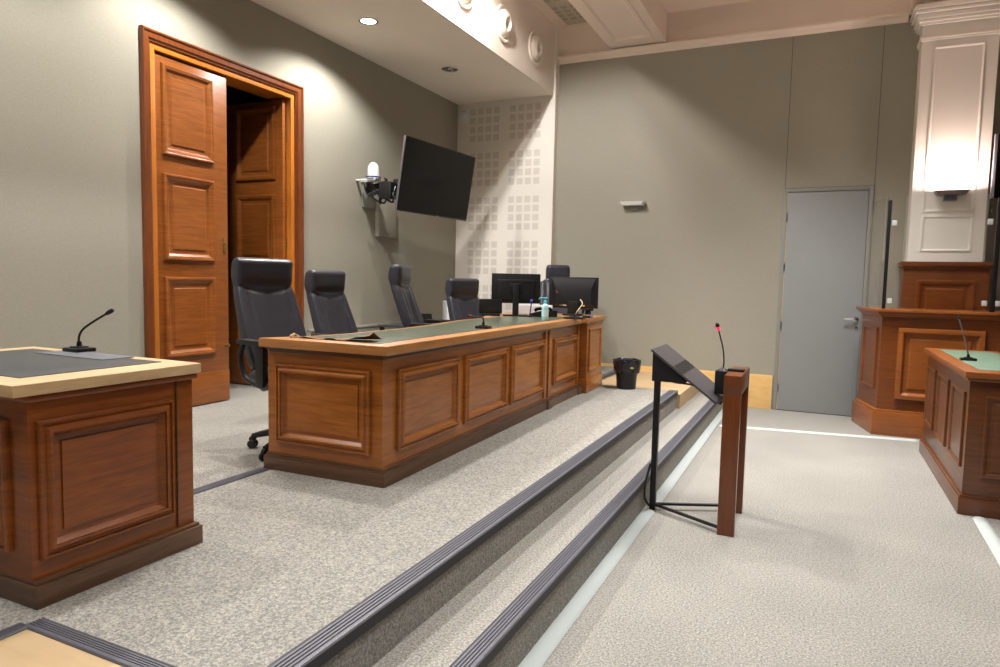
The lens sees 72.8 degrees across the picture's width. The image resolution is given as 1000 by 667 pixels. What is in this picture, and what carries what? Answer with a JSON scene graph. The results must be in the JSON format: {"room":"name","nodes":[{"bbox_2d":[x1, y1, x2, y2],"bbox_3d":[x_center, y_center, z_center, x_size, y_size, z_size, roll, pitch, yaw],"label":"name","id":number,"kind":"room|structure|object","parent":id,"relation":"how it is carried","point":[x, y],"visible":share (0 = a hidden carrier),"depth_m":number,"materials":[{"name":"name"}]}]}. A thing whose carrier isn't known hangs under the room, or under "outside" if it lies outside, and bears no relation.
{"room":"courtroom","nodes":[
{"label":"courtroom","id":0,"kind":"room"},
{"bbox_2d":[226,108,228,321],"bbox_3d":[-3.261,-1.034,6.505,1.690,3.800,4.100,3,5,25],"label":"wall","id":1,"kind":"structure","parent":0,"point":[226,108],"depth_m":8.08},
{"bbox_2d":[0,0,457,356],"bbox_3d":[-3.032,-1.015,4.704,0.250,4.055,11.040,3,5,25],"label":"wall","id":2,"kind":"structure","parent":0,"point":[71,235],"depth_m":4.98,"materials":[{"name":"paint"}]},
{"bbox_2d":[138,25,303,405],"bbox_3d":[-2.665,-0.890,6.070,0.812,2.936,1.739,3,5,25],"label":"door","id":3,"kind":"structure","parent":2,"relation":"in","point":[193,156],"depth_m":5.71,"materials":[{"name":"brown wood"}]},
{"bbox_2d":[307,326,398,335],"bbox_3d":[-1.287,0.166,8.249,0.035,0.550,3.060,3,5,25],"label":"trim","id":4,"kind":"structure","parent":2,"relation":"attached to","point":[376,328],"depth_m":7.74,"materials":[{"name":"fabric"}]},
{"bbox_2d":[356,162,380,181],"bbox_3d":[-1.457,-1.737,7.435,0.333,0.263,0.180,3,5,25],"label":"security camera","id":5,"kind":"object","parent":2,"relation":"attached to","point":[373,168],"visible":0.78,"depth_m":7.35,"materials":[{"name":"white plastic"}]},
{"bbox_2d":[307,318,441,331],"bbox_3d":[-1.276,-0.121,8.224,0.045,0.025,3.060,3,5,25],"label":"trim","id":6,"kind":"structure","parent":2,"relation":"attached to","point":[369,325],"depth_m":7.67,"materials":[{"name":"grey paint"}]},
{"bbox_2d":[375,202,395,237],"bbox_3d":[-1.331,-1.326,7.935,0.060,0.400,0.360,3,5,25],"label":"wall box","id":7,"kind":"object","parent":2,"relation":"attached to","point":[385,214],"visible":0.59,"depth_m":7.88,"materials":[{"name":"metal"}]},
{"bbox_2d":[362,135,475,220],"bbox_3d":[-0.981,-1.706,7.733,0.805,0.770,1.353,4,5,29],"label":"television","id":8,"kind":"object","parent":2,"relation":"attached to","point":[433,180],"visible":0.99,"depth_m":7.46,"materials":[{"name":"black plastic"}]},
{"bbox_2d":[226,85,271,107],"bbox_3d":[-3.334,-2.564,6.158,1.690,0.100,3.600,3,5,25],"label":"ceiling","id":9,"kind":"structure","parent":0,"point":[234,96],"depth_m":7.50,"materials":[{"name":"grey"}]},
{"bbox_2d":[0,366,676,666],"bbox_3d":[-2.294,0.918,4.489,5.350,0.467,11.040,3,5,25],"label":"floor","id":10,"kind":"structure","parent":0,"point":[281,556],"depth_m":2.83,"materials":[{"name":"carpet"}]},
{"bbox_2d":[0,622,27,639],"bbox_3d":[-2.223,1.005,0.452,0.053,0.012,3.600,3,5,25],"label":"trim","id":11,"kind":"structure","parent":10,"relation":"attached to","point":[16,628],"depth_m":2.04,"materials":[{"name":"grey"}]},
{"bbox_2d":[26,617,175,666],"bbox_3d":[-1.036,0.916,1.906,0.890,0.012,0.063,3,5,25],"label":"trim","id":12,"kind":"structure","parent":10,"relation":"attached to","point":[101,648],"depth_m":1.97,"materials":[{"name":"grey metal"}]},
{"bbox_2d":[0,346,202,609],"bbox_3d":[-1.830,0.472,2.633,1.082,0.732,0.698,3,5,25],"label":"desk","id":13,"kind":"object","parent":10,"relation":"on","point":[96,456],"visible":0.99,"depth_m":2.34,"materials":[{"name":"brown wood"}]},
{"bbox_2d":[35,350,134,359],"bbox_3d":[-1.744,0.089,2.844,0.440,0.002,0.140,3,5,25],"label":"paper sheet","id":14,"kind":"object","parent":13,"relation":"on","point":[88,355],"visible":0.8,"depth_m":2.82,"materials":[{"name":"grey paper"}]},
{"bbox_2d":[62,308,113,352],"bbox_3d":[-1.788,-0.016,2.949,0.185,0.192,0.121,3,5,25],"label":"microphone","id":15,"kind":"object","parent":14,"relation":"on","point":[79,347],"visible":1,"depth_m":2.95,"materials":[{"name":"black plastic"}]},
{"bbox_2d":[193,466,270,494],"bbox_3d":[-1.522,0.803,3.375,0.083,0.038,1.700,3,5,25],"label":"trim","id":16,"kind":"structure","parent":10,"relation":"attached to","point":[237,477],"depth_m":3.57,"materials":[{"name":"grey"}]},
{"bbox_2d":[231,257,327,460],"bbox_3d":[-1.323,0.134,4.333,0.779,1.225,0.655,4,5,35],"label":"office chair","id":17,"kind":"object","parent":10,"relation":"on","point":[266,305],"visible":0.49,"depth_m":4.36,"materials":[{"name":"grey leather"}]},
{"bbox_2d":[304,270,368,334],"bbox_3d":[-1.128,0.085,5.397,0.766,1.165,0.659,3,5,23],"label":"office chair","id":18,"kind":"object","parent":10,"relation":"on","point":[330,311],"visible":0.4,"depth_m":5.39,"materials":[{"name":"black leather"}]},
{"bbox_2d":[378,322,402,329],"bbox_3d":[-0.868,0.162,8.229,0.630,0.578,1.200,3,5,25],"label":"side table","id":19,"kind":"object","parent":10,"relation":"on","point":[392,325],"visible":0.1,"depth_m":7.79,"materials":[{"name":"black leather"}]},
{"bbox_2d":[259,315,585,487],"bbox_3d":[-0.257,0.278,5.169,0.833,0.791,3.460,3,5,24],"label":"bench","id":20,"kind":"object","parent":10,"relation":"on","point":[380,408],"visible":0.98,"depth_m":3.77,"materials":[{"name":"brown wood"}]},
{"bbox_2d":[468,314,491,328],"bbox_3d":[-0.145,-0.085,4.771,0.144,0.098,0.108,3,5,25],"label":"microphone","id":21,"kind":"object","parent":20,"relation":"on","point":[483,326],"visible":1,"depth_m":4.76,"materials":[{"name":"black plastic"}]},
{"bbox_2d":[479,299,501,315],"bbox_3d":[-0.090,-0.250,6.489,0.220,0.160,0.110,1,5,-5],"label":"computer monitor","id":22,"kind":"object","parent":20,"relation":"on","point":[487,307],"visible":1,"depth_m":6.48,"materials":[{"name":"black plastic"}]},
{"bbox_2d":[491,273,540,316],"bbox_3d":[0.152,-0.372,6.533,0.470,0.407,0.190,1,5,1],"label":"computer monitor","id":23,"kind":"object","parent":20,"relation":"on","point":[515,289],"visible":0.94,"depth_m":6.52,"materials":[{"name":"black plastic"}]},
{"bbox_2d":[527,299,532,316],"bbox_3d":[0.283,-0.242,6.418,0.060,0.170,0.060,3,5,25],"label":"desk microphone","id":24,"kind":"object","parent":20,"relation":"on","point":[531,300],"visible":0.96,"depth_m":6.41,"materials":[{"name":"black plastic"}]},
{"bbox_2d":[530,307,556,316],"bbox_3d":[0.418,-0.210,6.545,0.214,0.092,0.180,-2,5,-35],"label":"telephone","id":25,"kind":"object","parent":20,"relation":"on","point":[539,313],"visible":0.71,"depth_m":6.49,"materials":[{"name":"black plastic"}]},
{"bbox_2d":[539,297,548,320],"bbox_3d":[0.386,-0.216,5.923,0.061,0.200,0.086,-2,6,-38],"label":"bottle","id":26,"kind":"object","parent":20,"relation":"on","point":[545,308],"visible":1,"depth_m":5.89,"materials":[{"name":"teal plastic"}]},
{"bbox_2d":[555,291,584,318],"bbox_3d":[0.643,-0.262,6.215,0.238,0.257,0.197,3,5,25],"label":"microphone","id":27,"kind":"object","parent":20,"relation":"on","point":[574,316],"visible":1,"depth_m":6.22,"materials":[{"name":"black plastic"}]},
{"bbox_2d":[388,264,457,327],"bbox_3d":[-0.598,0.004,6.120,0.766,1.235,0.659,2,5,7],"label":"office chair","id":28,"kind":"object","parent":10,"relation":"on","point":[399,276],"visible":0.47,"depth_m":5.93,"materials":[{"name":"black leather"}]},
{"bbox_2d":[445,278,484,319],"bbox_3d":[-0.158,0.015,6.815,0.766,1.125,0.659,5,6,41],"label":"office chair","id":29,"kind":"object","parent":10,"relation":"on","point":[462,298],"visible":0.31,"depth_m":6.89,"materials":[{"name":"black leather"}]},
{"bbox_2d":[266,390,677,666],"bbox_3d":[0.543,0.775,4.300,0.090,0.046,5.730,3,5,25],"label":"trim","id":30,"kind":"structure","parent":10,"relation":"attached to","point":[326,643],"depth_m":2.56,"materials":[{"name":"grey"}]},
{"bbox_2d":[500,312,605,392],"bbox_3d":[0.514,0.172,7.050,1.020,0.738,0.610,3,5,24],"label":"desk","id":31,"kind":"object","parent":10,"relation":"on","point":[590,342],"visible":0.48,"depth_m":6.71,"materials":[{"name":"brown wood"}]},
{"bbox_2d":[519,304,551,314],"bbox_3d":[0.329,-0.241,6.862,0.400,0.100,0.029,1,5,1],"label":"box","id":32,"kind":"object","parent":31,"relation":"on","point":[523,309],"visible":0.36,"depth_m":6.85,"materials":[{"name":"white plastic"}]},
{"bbox_2d":[549,277,598,315],"bbox_3d":[0.751,-0.380,6.930,0.500,0.390,0.180,2,5,11],"label":"computer monitor","id":33,"kind":"object","parent":31,"relation":"on","point":[574,289],"visible":0.89,"depth_m":6.89,"materials":[{"name":"black plastic"}]},
{"bbox_2d":[540,265,593,314],"bbox_3d":[0.744,-0.159,8.060,0.659,1.315,0.766,1,5,-7],"label":"office chair","id":34,"kind":"object","parent":10,"relation":"on","point":[551,270],"visible":0.26,"depth_m":8.25,"materials":[{"name":"grey leather"}]},
{"bbox_2d":[613,358,640,389],"bbox_3d":[1.303,0.413,6.978,0.291,0.303,0.292,3,5,25],"label":"waste bin","id":35,"kind":"object","parent":10,"relation":"on","point":[626,370],"visible":1,"depth_m":6.89,"materials":[{"name":"black plastic"}]},
{"bbox_2d":[0,371,698,666],"bbox_3d":[-0.291,1.037,3.553,0.980,0.463,11.040,3,5,25],"label":"floor","id":36,"kind":"structure","parent":0,"point":[26,648],"depth_m":1.95,"materials":[{"name":"brown wood"}]},
{"bbox_2d":[251,0,550,104],"bbox_3d":[-2.365,-2.855,4.197,1.590,0.120,10.920,3,5,25],"label":"ceiling","id":37,"kind":"structure","parent":0,"point":[410,39],"depth_m":7.01,"materials":[{"name":"paint"}]},
{"bbox_2d":[359,17,377,24],"bbox_3d":[-1.238,-2.939,6.385,0.184,0.011,0.184,3,5,25],"label":"recessed light","id":38,"kind":"object","parent":37,"relation":"in","point":[367,21],"visible":1,"depth_m":6.39,"materials":[{"name":"silver metal"}]},
{"bbox_2d":[442,67,457,71],"bbox_3d":[-0.575,-3.027,7.795,0.184,0.028,0.184,3,5,25],"label":"recessed light","id":39,"kind":"object","parent":37,"relation":"in","point":[447,69],"visible":1,"depth_m":7.78,"materials":[{"name":"silver metal"}]},
{"bbox_2d":[421,313,431,322],"bbox_3d":[-0.919,-0.176,8.064,0.180,0.120,0.160,-1,5,-30],"label":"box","id":40,"kind":"object","parent":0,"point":[425,316],"visible":0.36,"depth_m":8.02,"materials":[{"name":"black plastic"}]},
{"bbox_2d":[442,301,449,319],"bbox_3d":[-0.619,-0.263,8.291,0.120,0.270,0.223,0,5,-20],"label":"computer","id":41,"kind":"object","parent":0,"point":[445,315],"visible":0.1,"depth_m":8.23,"materials":[{"name":"white plastic"}]},
{"bbox_2d":[420,0,554,94],"bbox_3d":[-1.603,-3.187,3.882,0.020,0.865,11.040,3,5,25],"label":"wall","id":42,"kind":"structure","parent":0,"point":[478,21],"depth_m":7.60,"materials":[{"name":"white paint"}]},
{"bbox_2d":[457,0,472,9],"bbox_3d":[-0.328,-3.318,6.495,0.099,0.392,0.392,3,5,25],"label":"ceiling light","id":43,"kind":"object","parent":42,"relation":"attached to","point":[462,3],"depth_m":6.54,"materials":[{"name":"white paint"}]},
{"bbox_2d":[495,4,511,42],"bbox_3d":[0.058,-3.344,7.319,0.099,0.392,0.392,3,5,25],"label":"ceiling light","id":44,"kind":"object","parent":42,"relation":"attached to","point":[503,21],"depth_m":7.25,"materials":[{"name":"white paint"}]},
{"bbox_2d":[528,31,542,65],"bbox_3d":[0.442,-3.420,8.130,0.099,0.392,0.392,3,5,25],"label":"wall medallion","id":45,"kind":"object","parent":42,"relation":"attached to","point":[535,47],"depth_m":8.05,"materials":[{"name":"white paint"}]},
{"bbox_2d":[550,58,559,264],"bbox_3d":[0.705,-1.403,8.965,0.008,4.320,0.118,3,5,25],"label":"trim","id":46,"kind":"structure","parent":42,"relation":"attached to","point":[557,60],"depth_m":8.89,"materials":[{"name":"white paint"}]},
{"bbox_2d":[455,26,559,316],"bbox_3d":[0.101,-1.646,9.343,1.430,4.720,0.320,3,5,25],"label":"wall","id":47,"kind":"structure","parent":0,"point":[506,228],"depth_m":9.14,"materials":[{"name":"white paint"}]},
{"bbox_2d":[459,110,470,122],"bbox_3d":[-0.494,-2.992,9.320,0.170,0.170,0.060,3,5,25],"label":"smoke detector","id":48,"kind":"object","parent":47,"relation":"attached to","point":[464,116],"visible":1,"depth_m":9.31,"materials":[{"name":"white plastic"}]},
{"bbox_2d":[372,391,722,666],"bbox_3d":[0.257,1.155,3.303,0.295,0.290,11.040,3,5,25],"label":"step","id":49,"kind":"structure","parent":0,"point":[442,638],"depth_m":3.07,"materials":[{"name":"carpet"}]},
{"bbox_2d":[449,400,716,666],"bbox_3d":[0.356,1.033,3.226,0.083,0.046,11.000,3,5,25],"label":"trim","id":50,"kind":"structure","parent":49,"relation":"attached to","point":[491,641],"depth_m":2.95,"materials":[{"name":"grey"}]},
{"bbox_2d":[530,0,753,28],"bbox_3d":[1.829,-3.502,2.354,7.650,0.150,11.240,3,5,25],"label":"ceiling","id":51,"kind":"structure","parent":0,"point":[671,6],"depth_m":8.02,"materials":[{"name":"paint"}]},
{"bbox_2d":[543,0,586,24],"bbox_3d":[-0.264,-3.725,5.640,0.540,0.012,6.420,3,5,25],"label":"air vent","id":52,"kind":"object","parent":51,"relation":"attached to","point":[564,9],"visible":0.49,"depth_m":8.21,"materials":[{"name":"beige metal"}]},
{"bbox_2d":[568,0,667,48],"bbox_3d":[-0.625,-3.375,3.408,0.690,0.374,11.040,3,5,25],"label":"ceiling beam","id":53,"kind":"structure","parent":51,"relation":"attached to","point":[619,23],"depth_m":7.65,"materials":[{"name":"paint"}]},
{"bbox_2d":[517,407,999,666],"bbox_3d":[2.720,1.394,2.158,5.155,0.100,11.040,3,5,25],"label":"floor","id":54,"kind":"structure","parent":0,"point":[843,551],"depth_m":3.48,"materials":[{"name":"carpet"}]},
{"bbox_2d":[518,509,653,666],"bbox_3d":[-0.161,1.289,1.975,0.080,0.012,5.270,3,5,25],"label":"floor stripe","id":55,"kind":"object","parent":54,"relation":"on","point":[554,634],"visible":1,"depth_m":3.10,"materials":[{"name":"white paint"}]},
{"bbox_2d":[656,408,722,501],"bbox_3d":[1.876,0.991,6.317,0.080,0.012,4.040,3,5,25],"label":"floor stripe","id":56,"kind":"object","parent":54,"relation":"on","point":[663,491],"visible":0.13,"depth_m":5.49,"materials":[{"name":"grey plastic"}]},
{"bbox_2d":[644,344,749,536],"bbox_3d":[1.199,0.620,4.218,0.587,1.055,0.500,3,5,25],"label":"lectern","id":57,"kind":"object","parent":54,"relation":"on","point":[668,365],"visible":1,"depth_m":4.06,"materials":[{"name":"brown wood"}]},
{"bbox_2d":[714,323,744,393],"bbox_3d":[1.383,0.151,4.094,0.183,0.427,0.110,3,5,25],"label":"microphone","id":58,"kind":"object","parent":57,"relation":"attached to","point":[719,373],"visible":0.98,"depth_m":4.08,"materials":[{"name":"black plastic"}]},
{"bbox_2d":[719,425,916,441],"bbox_3d":[3.127,0.985,6.745,1.822,0.012,0.070,3,5,16],"label":"floor stripe","id":59,"kind":"object","parent":54,"relation":"on","point":[759,428],"visible":0.94,"depth_m":6.69,"materials":[{"name":"white paint"}]},
{"bbox_2d":[851,197,999,438],"bbox_3d":[4.715,-0.139,6.560,2.230,2.350,0.685,3,5,25],"label":"dock","id":60,"kind":"object","parent":54,"relation":"on","point":[890,400],"visible":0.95,"depth_m":6.63,"materials":[{"name":"brown wood"}]},
{"bbox_2d":[898,261,992,310],"bbox_3d":[4.595,0.125,7.105,0.810,1.735,0.354,3,5,25],"label":"pedestal","id":61,"kind":"object","parent":54,"relation":"on","point":[923,284],"visible":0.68,"depth_m":6.92,"materials":[{"name":"brown wood"}]},
{"bbox_2d":[919,348,999,519],"bbox_3d":[3.614,0.662,5.110,0.542,0.934,1.910,3,5,25],"label":"desk","id":62,"kind":"object","parent":54,"relation":"on","point":[959,444],"visible":1,"depth_m":4.46,"materials":[{"name":"brown wood"}]},
{"bbox_2d":[957,316,976,360],"bbox_3d":[3.442,0.035,5.004,0.139,0.325,0.070,3,5,25],"label":"microphone","id":63,"kind":"object","parent":62,"relation":"on","point":[968,358],"visible":1,"depth_m":5.00,"materials":[{"name":"black plastic"}]},
{"bbox_2d":[972,516,999,564],"bbox_3d":[2.632,1.231,3.474,0.080,0.012,1.961,3,5,26],"label":"floor stripe","id":64,"kind":"object","parent":54,"relation":"on","point":[992,540],"visible":1,"depth_m":4.00,"materials":[{"name":"white paint"}]},
{"bbox_2d":[554,15,999,408],"bbox_3d":[4.125,-1.416,7.528,7.450,4.720,0.200,3,5,25],"label":"wall","id":65,"kind":"structure","parent":0,"point":[700,136],"depth_m":8.11,"materials":[{"name":"paint"}]},
{"bbox_2d":[602,370,614,377],"bbox_3d":[1.258,0.484,8.008,0.058,0.018,1.570,3,5,25],"label":"trim","id":66,"kind":"structure","parent":65,"relation":"attached to","point":[613,371],"depth_m":8.04,"materials":[{"name":"grey"}]},
{"bbox_2d":[620,201,645,210],"bbox_3d":[1.659,-1.595,8.484,0.300,0.100,0.150,3,5,25],"label":"wall sconce","id":67,"kind":"object","parent":65,"relation":"attached to","point":[633,205],"visible":1,"depth_m":8.47,"materials":[{"name":"white plastic"}]},
{"bbox_2d":[620,201,645,205],"bbox_3d":[1.659,-1.624,8.482,0.300,0.042,0.150,3,5,25],"label":"emergency light","id":68,"kind":"object","parent":67,"relation":"on","point":[625,203],"depth_m":8.44,"materials":[{"name":"white plastic"}]},
{"bbox_2d":[601,363,772,408],"bbox_3d":[1.953,0.621,8.568,2.755,0.402,0.021,3,5,25],"label":"baseboard","id":69,"kind":"structure","parent":65,"relation":"attached to","point":[760,386],"depth_m":8.04,"materials":[{"name":"brown wood"}]},
{"bbox_2d":[557,11,908,64],"bbox_3d":[4.110,-3.358,7.253,7.450,0.098,0.070,3,5,25],"label":"trim","id":70,"kind":"structure","parent":65,"relation":"attached to","point":[902,17],"depth_m":7.85,"materials":[{"name":"paint"}]},
{"bbox_2d":[559,0,912,55],"bbox_3d":[4.127,-3.573,7.263,7.450,0.380,0.012,3,5,25],"label":"ceiling","id":71,"kind":"structure","parent":65,"relation":"attached to","point":[756,15],"depth_m":7.84,"materials":[{"name":"paint"}]},
{"bbox_2d":[785,37,793,187],"bbox_3d":[3.297,-2.511,7.731,0.006,1.685,0.003,3,5,25],"label":"trim","id":72,"kind":"structure","parent":65,"relation":"attached to","point":[793,37],"depth_m":7.73,"materials":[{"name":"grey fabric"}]},
{"bbox_2d":[772,186,873,415],"bbox_3d":[3.660,-0.362,7.725,0.907,2.567,0.171,3,5,25],"label":"door","id":73,"kind":"structure","parent":65,"relation":"in","point":[826,231],"depth_m":7.70,"materials":[{"name":"grey paint"}]},
{"bbox_2d":[785,185,874,188],"bbox_3d":[3.689,-1.643,7.606,0.901,0.005,0.004,3,5,25],"label":"trim","id":74,"kind":"structure","parent":65,"relation":"attached to","point":[864,185],"depth_m":7.56,"materials":[{"name":"grey metal"}]},
{"bbox_2d":[867,28,884,302],"bbox_3d":[4.087,-1.180,7.450,0.006,4.260,0.003,3,5,25],"label":"trim","id":75,"kind":"structure","parent":65,"relation":"attached to","point":[884,28],"depth_m":7.39,"materials":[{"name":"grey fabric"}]},
{"bbox_2d":[911,0,924,10],"bbox_3d":[2.365,-3.200,2.011,0.800,0.374,11.040,3,5,25],"label":"trim","id":76,"kind":"structure","parent":65,"relation":"attached to","point":[914,2],"depth_m":6.96,"materials":[{"name":"paint"}]},
{"bbox_2d":[910,0,999,49],"bbox_3d":[4.643,-3.136,6.846,0.851,0.348,0.380,3,5,25],"label":"trim","id":77,"kind":"structure","parent":65,"relation":"attached to","point":[950,11],"depth_m":6.75,"materials":[{"name":"white paint"}]},
{"bbox_2d":[990,134,999,197],"bbox_3d":[5.377,-1.627,6.603,1.025,0.620,0.379,3,5,25],"label":"television","id":78,"kind":"object","parent":65,"relation":"attached to","point":[995,178],"visible":1,"depth_m":6.64,"materials":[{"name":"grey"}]},
{"bbox_2d":[904,0,999,261],"bbox_3d":[4.632,-1.794,6.991,0.651,3.180,0.292,3,5,25],"label":"wall pillar","id":79,"kind":"structure","parent":0,"point":[956,83],"depth_m":6.86,"materials":[{"name":"white paint"}]},
{"bbox_2d":[934,189,969,201],"bbox_3d":[4.543,-1.387,6.829,0.290,0.100,0.150,3,5,25],"label":"wall sconce","id":80,"kind":"object","parent":79,"relation":"attached to","point":[948,195],"visible":1,"depth_m":6.81,"materials":[{"name":"silver metal"}]},
{"bbox_2d":[934,189,969,195],"bbox_3d":[4.544,-1.416,6.826,0.290,0.042,0.150,3,5,25],"label":"wall lamp","id":81,"kind":"object","parent":80,"relation":"on","point":[961,191],"depth_m":6.79,"materials":[{"name":"silver metal"}]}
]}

